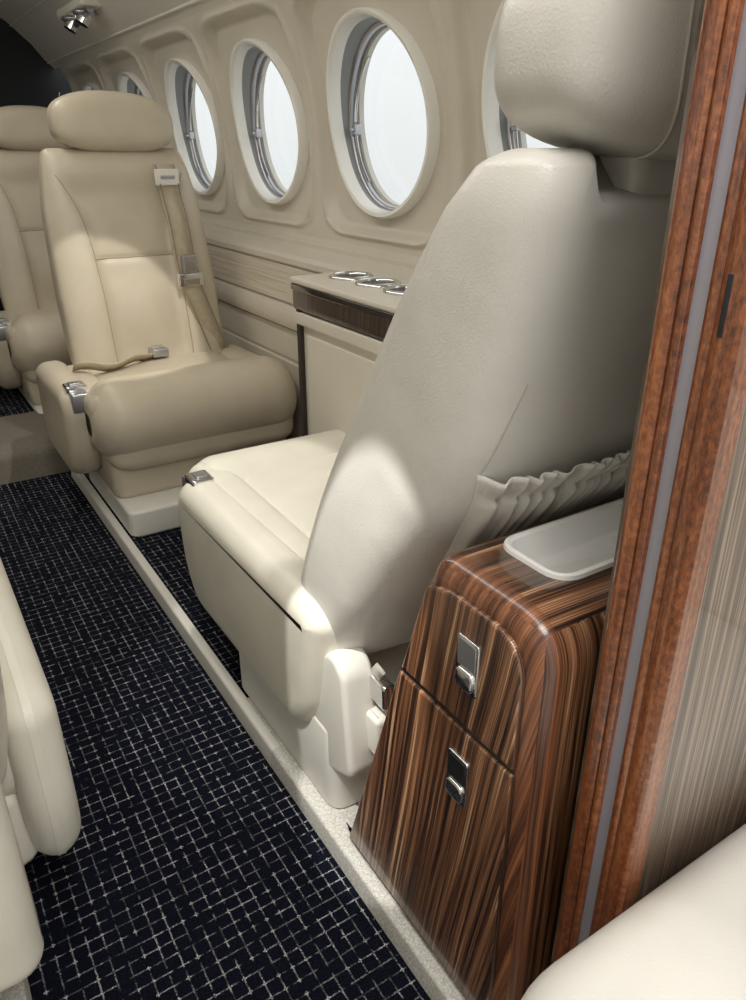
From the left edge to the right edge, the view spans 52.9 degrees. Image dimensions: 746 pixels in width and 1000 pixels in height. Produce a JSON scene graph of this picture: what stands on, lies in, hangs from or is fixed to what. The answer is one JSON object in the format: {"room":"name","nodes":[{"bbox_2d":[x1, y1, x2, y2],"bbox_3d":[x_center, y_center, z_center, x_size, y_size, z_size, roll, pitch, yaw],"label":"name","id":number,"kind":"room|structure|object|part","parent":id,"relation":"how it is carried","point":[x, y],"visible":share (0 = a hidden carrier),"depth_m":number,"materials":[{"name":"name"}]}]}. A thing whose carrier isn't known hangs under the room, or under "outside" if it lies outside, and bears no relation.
{"room":"aircraft cabin","nodes":[
{"label":"aircraft cabin","id":0,"kind":"room"},
{"bbox_2d":[0,387,70,484],"bbox_3d":[-1.799,-0.433,3.147,0.620,0.110,1.950,-15,29,-29],"label":"step","id":1,"kind":"structure","parent":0,"point":[27,451],"depth_m":2.53,"materials":[{"name":"beige carpet"}]},
{"bbox_2d":[0,18,71,310],"bbox_3d":[-2.204,-1.580,3.601,2.500,1.800,0.001,-15,29,-29],"label":"wall","id":2,"kind":"structure","parent":0,"point":[26,78],"depth_m":3.70,"materials":[{"name":"black"}]},
{"bbox_2d":[0,0,232,67],"bbox_3d":[-0.737,-1.153,1.232,1.460,0.320,5.500,-15,29,-29],"label":"ceiling","id":3,"kind":"structure","parent":0,"point":[42,28],"depth_m":2.97,"materials":[{"name":"beige plastic"}]},
{"bbox_2d":[9,0,46,26],"bbox_3d":[-0.264,-1.291,1.499,0.010,0.010,5.500,-15,29,-29],"label":"bead","id":4,"kind":"object","parent":3,"relation":"attached to","point":[42,1],"visible":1,"depth_m":3.24,"materials":[{"name":"beige plastic"}]},
{"bbox_2d":[57,0,101,33],"bbox_3d":[-1.094,-1.806,2.808,0.094,0.085,0.400,-15,29,-29],"label":"ceiling spotlights","id":5,"kind":"object","parent":3,"relation":"attached to","point":[75,14],"visible":0.98,"depth_m":2.73,"materials":[{"name":"silver metal"}]},
{"bbox_2d":[64,20,78,33],"bbox_3d":[-1.153,-1.841,2.889,0.078,0.079,0.064,-15,29,-29],"label":"air vent","id":6,"kind":"object","parent":5,"relation":"attached to","point":[68,24],"depth_m":2.87,"materials":[{"name":"silver metal"}]},
{"bbox_3d":[-1.063,-1.775,2.753,0.028,0.053,0.223,-15,29,-29],"label":"light arm","id":7,"kind":"part","parent":5,"relation":"part of","materials":[{"name":"metal"}]},
{"bbox_2d":[75,13,94,27],"bbox_3d":[-1.054,-1.774,2.747,0.078,0.079,0.064,-15,29,-29],"label":"air vent","id":8,"kind":"object","parent":5,"relation":"attached to","point":[80,18],"depth_m":2.73,"materials":[{"name":"silver metal"}]},
{"bbox_2d":[47,0,201,63],"bbox_3d":[-0.142,-1.190,1.633,0.010,0.010,5.500,-15,29,-29],"label":"bead","id":9,"kind":"object","parent":3,"relation":"attached to","point":[189,3],"visible":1,"depth_m":2.62,"materials":[{"name":"beige plastic"}]},
{"bbox_2d":[84,473,248,697],"bbox_3d":[-0.323,0.079,2.101,0.640,0.001,5.500,-15,29,-29],"label":"carpet","id":10,"kind":"object","parent":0,"point":[164,551],"visible":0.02,"depth_m":1.83,"materials":[{"name":"black carpet"}]},
{"bbox_2d":[0,105,71,413],"bbox_3d":[-1.227,-0.937,2.954,0.650,1.115,0.732,-15,29,-29],"label":"seat","id":11,"kind":"object","parent":10,"relation":"on","point":[31,330],"visible":0.49,"depth_m":2.94,"materials":[{"name":"beige leather"}]},
{"bbox_3d":[-1.392,-0.663,2.800,0.056,0.018,0.052,-15,29,-29],"label":"arm latch plate","id":12,"kind":"part","parent":11,"relation":"part of","materials":[{"name":"silver metal"}]},
{"bbox_3d":[-1.474,-0.597,2.974,0.096,0.273,0.413,-15,29,-29],"label":"arm panel","id":13,"kind":"part","parent":11,"relation":"part of","materials":[{"name":"beige leather"}]},
{"bbox_3d":[-1.317,-1.063,3.090,0.486,0.700,0.262,-15,29,-29],"label":"backrest","id":14,"kind":"part","parent":11,"relation":"part of","materials":[{"name":"beige leather"}]},
{"bbox_3d":[-1.182,-0.561,3.102,0.534,0.160,0.450,-15,29,-29],"label":"seat frame","id":15,"kind":"part","parent":11,"relation":"part of","materials":[{"name":"beige leather"}]},
{"bbox_2d":[17,307,58,316],"bbox_3d":[-1.197,-0.710,3.038,0.438,0.112,0.405,-15,29,-29],"label":"cushion","id":16,"kind":"object","parent":11,"relation":"on","point":[21,311],"depth_m":3.02,"materials":[{"name":"beige leather"}]},
{"bbox_2d":[21,365,67,382],"bbox_3d":[-1.160,-0.641,3.044,0.558,0.175,0.465,-15,29,-29],"label":"cushion","id":17,"kind":"object","parent":11,"relation":"on","point":[28,372],"depth_m":2.77,"materials":[{"name":"beige leather"}]},
{"bbox_2d":[36,90,296,536],"bbox_3d":[-0.645,-0.581,2.194,0.650,1.115,0.732,-15,29,-29],"label":"seat","id":18,"kind":"object","parent":10,"relation":"on","point":[153,388],"visible":0.99,"depth_m":2.19,"materials":[{"name":"beige leather"}]},
{"bbox_3d":[-0.893,-0.241,2.214,0.096,0.273,0.413,-15,29,-29],"label":"arm panel","id":19,"kind":"part","parent":18,"relation":"part of","materials":[{"name":"beige leather"}]},
{"bbox_3d":[-0.811,-0.307,2.041,0.056,0.018,0.052,-15,29,-29],"label":"arm latch plate","id":20,"kind":"part","parent":18,"relation":"part of","materials":[{"name":"silver metal"}]},
{"bbox_3d":[-0.736,-0.707,2.330,0.486,0.700,0.262,-15,29,-29],"label":"backrest","id":21,"kind":"part","parent":18,"relation":"part of","materials":[{"name":"beige leather"}]},
{"bbox_3d":[-0.667,-0.473,2.326,0.036,0.007,0.036,-15,29,-29],"label":"lap buckle lid","id":22,"kind":"part","parent":18,"relation":"part of","materials":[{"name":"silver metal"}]},
{"bbox_2d":[90,352,229,379],"bbox_3d":[-0.616,-0.353,2.278,0.438,0.112,0.405,-15,29,-29],"label":"cushion","id":23,"kind":"object","parent":18,"relation":"on","point":[169,360],"depth_m":2.28,"materials":[{"name":"beige leather"}]},
{"bbox_3d":[-0.601,-0.205,2.342,0.534,0.160,0.450,-15,29,-29],"label":"seat frame","id":24,"kind":"part","parent":18,"relation":"part of","materials":[{"name":"beige leather"}]},
{"bbox_2d":[102,416,292,470],"bbox_3d":[-0.579,-0.285,2.284,0.558,0.175,0.465,-15,29,-29],"label":"cushion","id":25,"kind":"object","parent":18,"relation":"on","point":[119,453],"depth_m":2.08,"materials":[{"name":"beige leather"}]},
{"bbox_2d":[290,270,407,435],"bbox_3d":[0.019,-0.129,1.710,0.188,0.709,0.485,-15,29,-29],"label":"console","id":26,"kind":"object","parent":10,"relation":"on","point":[344,318],"visible":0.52,"depth_m":1.63,"materials":[{"name":"beige plastic"}]},
{"bbox_3d":[-0.156,-0.166,1.860,0.040,0.609,0.016,-15,29,-29],"label":"console trim","id":27,"kind":"part","parent":26,"relation":"part of","materials":[{"name":"black wood"}]},
{"bbox_3d":[-0.047,-0.081,1.690,0.007,0.510,0.390,-15,29,-29],"label":"console door","id":28,"kind":"part","parent":26,"relation":"part of","materials":[{"name":"beige plastic"}]},
{"bbox_2d":[329,271,407,295],"bbox_3d":[0.040,-0.441,1.556,0.102,0.013,0.432,-15,29,-29],"label":"cup holder","id":29,"kind":"object","parent":26,"relation":"on","point":[365,281],"depth_m":1.60,"materials":[{"name":"silver metal"}]},
{"bbox_2d":[246,697,467,999],"bbox_3d":[0.483,0.715,0.741,0.391,0.001,2.100,-15,29,-29],"label":"dais edge","id":30,"kind":"object","parent":10,"relation":"on","point":[340,816],"visible":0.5,"depth_m":1.20,"materials":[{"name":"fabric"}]},
{"bbox_2d":[178,0,701,807],"bbox_3d":[0.062,-0.134,1.221,0.565,1.134,1.066,-15,29,-29],"label":"seat","id":31,"kind":"object","parent":10,"relation":"on","point":[500,396],"visible":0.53,"depth_m":0.76,"materials":[{"name":"beige leather"}]},
{"bbox_3d":[-0.340,-0.040,1.472,0.046,0.018,0.052,-15,29,-29],"label":"arm latch plate","id":32,"kind":"part","parent":31,"relation":"part of","materials":[{"name":"silver metal"}]},
{"bbox_3d":[-0.208,0.170,1.340,0.086,0.274,0.600,-15,29,-29],"label":"arm panel","id":33,"kind":"part","parent":31,"relation":"part of","materials":[{"name":"beige leather"}]},
{"bbox_2d":[244,452,337,537],"bbox_3d":[-0.017,0.032,1.456,0.363,0.112,0.560,-15,29,-29],"label":"cushion","id":34,"kind":"object","parent":31,"relation":"on","point":[290,486],"depth_m":1.47,"materials":[{"name":"beige leather"}]},
{"bbox_2d":[366,687,394,753],"bbox_3d":[0.032,0.327,1.127,0.100,0.070,0.058,-15,29,-29],"label":"bracket","id":35,"kind":"object","parent":31,"relation":"on","point":[375,716],"depth_m":1.09,"materials":[{"name":"beige plastic"}]},
{"bbox_3d":[-0.008,0.164,1.522,0.459,0.130,0.575,-15,29,-29],"label":"seat frame","id":36,"kind":"part","parent":31,"relation":"part of","materials":[{"name":"beige plastic"}]},
{"bbox_3d":[0.198,-0.089,1.014,0.520,0.700,0.473,-15,29,-29],"label":"backrest","id":37,"kind":"part","parent":31,"relation":"part of","materials":[{"name":"beige leather"}]},
{"bbox_2d":[346,496,623,999],"bbox_3d":[0.282,0.255,1.036,0.564,0.596,0.362,-15,29,-29],"label":"base cabinet","id":38,"kind":"object","parent":10,"relation":"on","point":[465,813],"visible":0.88,"depth_m":0.80,"materials":[{"name":"brown wood"}]},
{"bbox_3d":[0.056,0.391,0.943,0.016,0.398,0.321,-15,29,-29],"label":"door","id":39,"kind":"part","parent":38,"relation":"part of","materials":[{"name":"brown wood"}]},
{"bbox_3d":[0.090,0.319,0.826,0.007,0.024,0.028,-15,29,-29],"label":"latch lever","id":40,"kind":"part","parent":38,"relation":"part of","materials":[{"name":"silver metal"}]},
{"bbox_3d":[0.092,0.303,0.820,0.003,0.064,0.034,-15,29,-29],"label":"latch plate","id":41,"kind":"part","parent":38,"relation":"part of","materials":[{"name":"silver metal"}]},
{"bbox_3d":[0.090,0.162,0.775,0.016,0.148,0.191,-15,29,-29],"label":"drawer","id":42,"kind":"part","parent":38,"relation":"part of","materials":[{"name":"brown wood"}]},
{"bbox_3d":[0.093,0.181,0.756,0.007,0.024,0.028,-15,29,-29],"label":"latch lever","id":43,"kind":"part","parent":38,"relation":"part of","materials":[{"name":"silver metal"}]},
{"bbox_3d":[0.095,0.166,0.750,0.003,0.064,0.034,-15,29,-29],"label":"latch plate","id":44,"kind":"part","parent":38,"relation":"part of","materials":[{"name":"silver metal"}]},
{"bbox_2d":[503,498,623,580],"bbox_3d":[0.291,0.037,0.837,0.328,0.033,0.100,-15,29,-29],"label":"tray","id":45,"kind":"object","parent":38,"relation":"on","point":[580,545],"depth_m":0.82,"materials":[{"name":"plastic"}]},
{"bbox_2d":[521,823,745,999],"bbox_3d":[0.592,0.495,0.461,0.698,0.712,0.814,-15,29,-29],"label":"seat","id":46,"kind":"object","parent":10,"relation":"on","point":[685,939],"visible":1,"depth_m":0.62,"materials":[{"name":"beige leather"}]},
{"bbox_2d":[0,412,430,999],"bbox_3d":[-0.855,0.255,1.810,0.800,0.001,5.500,-15,29,-29],"label":"carpet","id":47,"kind":"object","parent":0,"point":[191,871],"visible":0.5,"depth_m":1.21,"materials":[{"name":"black carpet"}]},
{"bbox_2d":[8,978,31,999],"bbox_3d":[-0.037,0.911,0.369,0.024,0.037,1.950,-15,29,-29],"label":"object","id":48,"kind":"object","parent":47,"relation":"on","point":[20,991],"visible":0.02,"depth_m":0.95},
{"bbox_2d":[71,471,279,765],"bbox_3d":[-0.588,0.179,1.929,0.024,0.037,1.550,-15,29,-29],"label":"dais edge","id":49,"kind":"object","parent":47,"relation":"on","point":[228,688],"depth_m":1.66,"materials":[{"name":"beige plastic"}]},
{"bbox_2d":[271,746,463,999],"bbox_3d":[0.351,0.806,0.592,0.024,0.037,1.950,-15,29,-29],"label":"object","id":50,"kind":"object","parent":47,"relation":"on","point":[435,982],"visible":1,"depth_m":1.09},
{"bbox_2d":[60,0,501,439],"bbox_3d":[-0.054,-0.562,1.951,0.131,1.360,5.558,-15,29,-29],"label":"wall","id":51,"kind":"structure","parent":0,"point":[452,36],"depth_m":2.00,"materials":[{"name":"beige plastic"}]},
{"bbox_3d":[-1.318,-1.755,3.587,0.131,0.590,0.604,-15,29,-29],"label":"window bay panel","id":52,"kind":"part","parent":51,"relation":"part of","materials":[{"name":"beige plastic"}]},
{"bbox_2d":[82,82,100,90],"bbox_3d":[-1.299,-1.756,3.600,0.098,0.438,0.438,-15,29,-29],"label":"trim","id":53,"kind":"structure","parent":51,"relation":"attached to","point":[87,85],"depth_m":3.46,"materials":[{"name":"beige plastic"}]},
{"bbox_3d":[-0.994,-1.538,3.125,0.131,0.590,0.604,-15,29,-29],"label":"window bay panel","id":54,"kind":"part","parent":51,"relation":"part of","materials":[{"name":"beige plastic"}]},
{"bbox_2d":[127,78,140,94],"bbox_3d":[-0.937,-1.549,3.160,0.112,0.402,0.402,-15,29,-29],"label":"reveal","id":55,"kind":"object","parent":51,"relation":"attached to","point":[131,85],"depth_m":3.16,"materials":[{"name":"grey plastic"}]},
{"bbox_3d":[-0.930,-1.551,3.164,0.048,0.400,0.400,-15,29,-29],"label":"inner bezel","id":56,"kind":"part","parent":55,"relation":"part of","materials":[{"name":"grey plastic"}]},
{"bbox_2d":[117,72,164,147],"bbox_3d":[-0.975,-1.539,3.138,0.098,0.438,0.438,-15,29,-29],"label":"trim","id":57,"kind":"structure","parent":51,"relation":"attached to","point":[123,77],"depth_m":2.99,"materials":[{"name":"beige plastic"}]},
{"bbox_3d":[-0.669,-1.322,2.664,0.131,0.590,0.604,-15,29,-29],"label":"window bay panel","id":58,"kind":"part","parent":51,"relation":"part of","materials":[{"name":"beige plastic"}]},
{"bbox_2d":[175,65,212,188],"bbox_3d":[-0.610,-1.333,2.700,0.119,0.416,0.416,-15,29,-29],"label":"reveal","id":59,"kind":"object","parent":51,"relation":"attached to","point":[180,74],"depth_m":2.84,"materials":[{"name":"grey plastic"}]},
{"bbox_2d":[188,132,193,138],"bbox_3d":[-0.691,-1.383,2.848,0.020,0.025,0.016,-15,29,-29],"label":"handle","id":60,"kind":"object","parent":59,"relation":"attached to","point":[191,134],"depth_m":2.84,"materials":[{"name":"metal"}]},
{"bbox_3d":[-0.676,-1.394,2.829,0.007,0.284,0.069,-15,29,-29],"label":"shade hinge","id":61,"kind":"part","parent":59,"relation":"part of","materials":[{"name":"grey plastic"}]},
{"bbox_3d":[-0.606,-1.335,2.703,0.048,0.400,0.400,-15,29,-29],"label":"inner bezel","id":62,"kind":"part","parent":59,"relation":"part of","materials":[{"name":"grey plastic"}]},
{"bbox_3d":[-0.582,-1.341,2.716,0.052,0.416,0.416,-15,29,-29],"label":"outer bezel","id":63,"kind":"part","parent":59,"relation":"part of","materials":[{"name":"grey plastic"}]},
{"bbox_2d":[164,58,224,194],"bbox_3d":[-0.651,-1.323,2.677,0.098,0.438,0.438,-15,29,-29],"label":"trim","id":64,"kind":"structure","parent":51,"relation":"attached to","point":[172,64],"depth_m":2.66,"materials":[{"name":"beige plastic"}]},
{"bbox_3d":[-0.345,-1.105,2.203,0.131,0.590,0.604,-15,29,-29],"label":"window bay panel","id":65,"kind":"part","parent":51,"relation":"part of","materials":[{"name":"beige plastic"}]},
{"bbox_2d":[214,276,296,330],"bbox_3d":[-0.109,-0.447,2.005,0.021,0.076,5.500,-15,29,-29],"label":"panel","id":66,"kind":"object","parent":51,"relation":"attached to","point":[279,312],"depth_m":2.35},
{"bbox_3d":[-0.103,-0.480,1.994,0.006,0.006,5.500,-15,29,-29],"label":"panel groove","id":67,"kind":"part","parent":66,"relation":"part of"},
{"bbox_2d":[218,299,296,331],"bbox_3d":[-0.100,-0.412,2.027,0.006,0.006,5.500,-15,29,-29],"label":"groove","id":68,"kind":"object","parent":51,"relation":"attached to","point":[218,299],"visible":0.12,"depth_m":2.40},
{"bbox_3d":[-0.098,-0.182,2.137,0.004,0.515,5.500,-15,29,-29],"label":"dado panel","id":69,"kind":"part","parent":51,"relation":"part of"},
{"bbox_2d":[207,244,317,303],"bbox_3d":[-0.102,-0.530,1.971,0.001,0.115,5.500,-15,29,-29],"label":"panel","id":70,"kind":"object","parent":51,"relation":"attached to","point":[267,277],"visible":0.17,"depth_m":2.35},
{"bbox_2d":[242,46,286,197],"bbox_3d":[-0.286,-1.117,2.239,0.119,0.416,0.416,-15,29,-29],"label":"reveal","id":71,"kind":"object","parent":51,"relation":"attached to","point":[252,53],"depth_m":2.37,"materials":[{"name":"grey plastic"}]},
{"bbox_2d":[254,129,261,137],"bbox_3d":[-0.366,-1.167,2.387,0.020,0.025,0.016,-15,29,-29],"label":"handle","id":72,"kind":"object","parent":71,"relation":"attached to","point":[257,131],"depth_m":2.38,"materials":[{"name":"metal"}]},
{"bbox_3d":[-0.352,-1.177,2.367,0.007,0.284,0.069,-15,29,-29],"label":"shade hinge","id":73,"kind":"part","parent":71,"relation":"part of","materials":[{"name":"silver metal"}]},
{"bbox_3d":[-0.281,-1.118,2.242,0.048,0.400,0.400,-15,29,-29],"label":"inner bezel","id":74,"kind":"part","parent":71,"relation":"part of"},
{"bbox_3d":[-0.258,-1.125,2.255,0.052,0.416,0.416,-15,29,-29],"label":"outer bezel","id":75,"kind":"part","parent":71,"relation":"part of","materials":[{"name":"white plastic"}]},
{"bbox_2d":[230,38,308,204],"bbox_3d":[-0.327,-1.106,2.216,0.098,0.438,0.438,-15,29,-29],"label":"trim","id":76,"kind":"structure","parent":51,"relation":"attached to","point":[242,46],"depth_m":2.20,"materials":[{"name":"beige plastic"}]},
{"bbox_2d":[201,216,419,281],"bbox_3d":[-0.071,-0.620,1.950,0.082,0.075,5.500,-15,29,-29],"label":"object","id":77,"kind":"object","parent":51,"relation":"attached to","point":[309,252],"depth_m":2.12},
{"bbox_3d":[-0.103,-0.580,1.947,0.006,0.006,5.500,-15,29,-29],"label":"panel groove","id":78,"kind":"part","parent":77,"relation":"part of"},
{"bbox_3d":[-0.021,-0.889,1.741,0.131,0.590,0.604,-15,29,-29],"label":"window bay panel","id":79,"kind":"part","parent":51,"relation":"part of","materials":[{"name":"beige plastic"}]},
{"bbox_2d":[340,17,400,210],"bbox_3d":[0.038,-0.900,1.778,0.119,0.416,0.416,-15,29,-29],"label":"reveal","id":80,"kind":"object","parent":51,"relation":"attached to","point":[353,41],"depth_m":1.90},
{"bbox_2d":[352,124,360,134],"bbox_3d":[-0.042,-0.951,1.925,0.020,0.025,0.016,-15,29,-29],"label":"handle","id":81,"kind":"object","parent":80,"relation":"attached to","point":[357,127],"depth_m":1.92,"materials":[{"name":"metal"}]},
{"bbox_3d":[-0.028,-0.961,1.906,0.007,0.284,0.069,-15,29,-29],"label":"shade hinge","id":82,"kind":"part","parent":80,"relation":"part of","materials":[{"name":"grey plastic"}]},
{"bbox_3d":[0.043,-0.902,1.780,0.048,0.400,0.400,-15,29,-29],"label":"inner bezel","id":83,"kind":"part","parent":80,"relation":"part of","materials":[{"name":"grey plastic"}]},
{"bbox_3d":[0.067,-0.908,1.794,0.052,0.416,0.416,-15,29,-29],"label":"outer bezel","id":84,"kind":"part","parent":80,"relation":"part of","materials":[{"name":"white plastic"}]},
{"bbox_2d":[326,7,439,218],"bbox_3d":[-0.002,-0.889,1.754,0.098,0.438,0.438,-15,29,-29],"label":"trim","id":85,"kind":"structure","parent":51,"relation":"attached to","point":[351,18],"depth_m":1.73,"materials":[{"name":"beige plastic"}]},
{"bbox_3d":[0.303,-0.672,1.280,0.131,0.590,0.604,-15,29,-29],"label":"window bay panel","id":86,"kind":"part","parent":51,"relation":"part of","materials":[{"name":"beige plastic"}]},
{"bbox_2d":[482,0,504,157],"bbox_3d":[0.322,-0.673,1.293,0.098,0.438,0.438,-15,29,-29],"label":"trim","id":87,"kind":"structure","parent":51,"relation":"attached to","point":[490,120],"depth_m":1.45,"materials":[{"name":"beige plastic"}]},
{"bbox_2d":[499,105,526,150],"bbox_3d":[0.362,-0.684,1.316,0.119,0.416,0.416,-15,29,-29],"label":"reveal","id":88,"kind":"object","parent":51,"relation":"attached to","point":[503,120],"depth_m":1.49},
{"bbox_3d":[0.367,-0.685,1.319,0.048,0.400,0.400,-15,29,-29],"label":"inner bezel","id":89,"kind":"part","parent":88,"relation":"part of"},
{"bbox_2d":[511,126,520,130],"bbox_3d":[0.282,-0.734,1.464,0.020,0.025,0.016,-15,29,-29],"label":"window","id":90,"kind":"structure","parent":88,"relation":"attached to","point":[514,128],"depth_m":1.46,"materials":[{"name":"metal"}]},
{"bbox_3d":[0.296,-0.744,1.444,0.007,0.284,0.069,-15,29,-29],"label":"shade hinge","id":91,"kind":"part","parent":88,"relation":"part of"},
{"bbox_3d":[0.391,-0.692,1.333,0.052,0.416,0.416,-15,29,-29],"label":"outer bezel","id":92,"kind":"part","parent":88,"relation":"part of","materials":[{"name":"silver metal"}]},
{"bbox_2d":[551,0,745,964],"bbox_3d":[0.476,-0.131,0.684,0.604,1.655,0.076,-15,29,-29],"label":"wall","id":93,"kind":"structure","parent":0,"point":[701,802],"depth_m":0.66,"materials":[{"name":"brown wood"}]},
{"bbox_2d":[553,0,728,962],"bbox_3d":[0.208,-0.067,0.549,0.025,1.655,0.017,-15,29,-29],"label":"bead","id":94,"kind":"object","parent":93,"relation":"attached to","point":[715,11],"visible":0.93,"depth_m":0.54,"materials":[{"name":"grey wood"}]},
{"bbox_2d":[568,0,744,951],"bbox_3d":[0.215,-0.062,0.539,0.023,1.655,0.008,-15,29,-29],"label":"bead","id":95,"kind":"object","parent":93,"relation":"attached to","point":[735,7],"visible":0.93,"depth_m":0.53,"materials":[{"name":"brown wood"}]},
{"bbox_2d":[578,0,745,944],"bbox_3d":[0.224,-0.060,0.533,0.020,1.655,0.013,-15,29,-29],"label":"door track","id":96,"kind":"object","parent":93,"relation":"attached to","point":[737,90],"visible":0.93,"depth_m":0.53,"materials":[{"name":"grey metal"}]},
{"bbox_2d":[589,92,745,936],"bbox_3d":[0.227,-0.055,0.522,0.023,1.655,0.010,-15,29,-29],"label":"bead","id":97,"kind":"object","parent":93,"relation":"attached to","point":[739,159],"visible":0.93,"depth_m":0.53,"materials":[{"name":"brown wood"}]},
{"bbox_2d":[598,164,745,929],"bbox_3d":[0.233,-0.049,0.510,0.023,1.655,0.020,-15,29,-29],"label":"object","id":98,"kind":"object","parent":93,"relation":"attached to","point":[723,394],"visible":1,"depth_m":0.55,"materials":[{"name":"brown wood"}]},
{"bbox_2d":[716,273,733,337],"bbox_3d":[0.224,-0.123,0.473,0.006,0.040,0.004,-15,29,-29],"label":"strike plate","id":99,"kind":"object","parent":98,"relation":"attached to","point":[730,278],"visible":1,"depth_m":0.47,"materials":[{"name":"black plastic"}]},
{"label":"carpet","id":100,"kind":"object","parent":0,"visible":0},
{"bbox_2d":[0,989,10,999],"bbox_3d":[-0.250,0.913,0.318,0.391,0.001,2.100,-15,29,-29],"label":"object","id":101,"kind":"object","parent":100,"relation":"on","point":[4,995],"visible":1,"depth_m":0.94,"materials":[{"name":"fabric"}]},
{"bbox_2d":[0,558,80,991],"bbox_3d":[-0.705,0.062,0.800,0.565,1.136,1.026,-15,29,-29],"label":"seat","id":102,"kind":"object","parent":100,"relation":"on","point":[39,807],"visible":1,"depth_m":0.91,"materials":[{"name":"beige leather"}]},
{"bbox_3d":[-0.565,0.117,0.575,0.479,0.700,0.473,-15,29,-29],"label":"backrest","id":103,"kind":"part","parent":102,"relation":"part of","materials":[{"name":"beige leather"}]},
{"bbox_3d":[-0.788,0.375,1.072,0.479,0.130,0.575,-15,29,-29],"label":"seat frame","id":104,"kind":"part","parent":102,"relation":"part of","materials":[{"name":"beige leather"}]},
{"bbox_3d":[-0.559,0.267,1.155,0.066,0.293,0.596,-15,29,-29],"label":"arm panel","id":105,"kind":"part","parent":102,"relation":"part of","materials":[{"name":"beige leather"}]}
]}

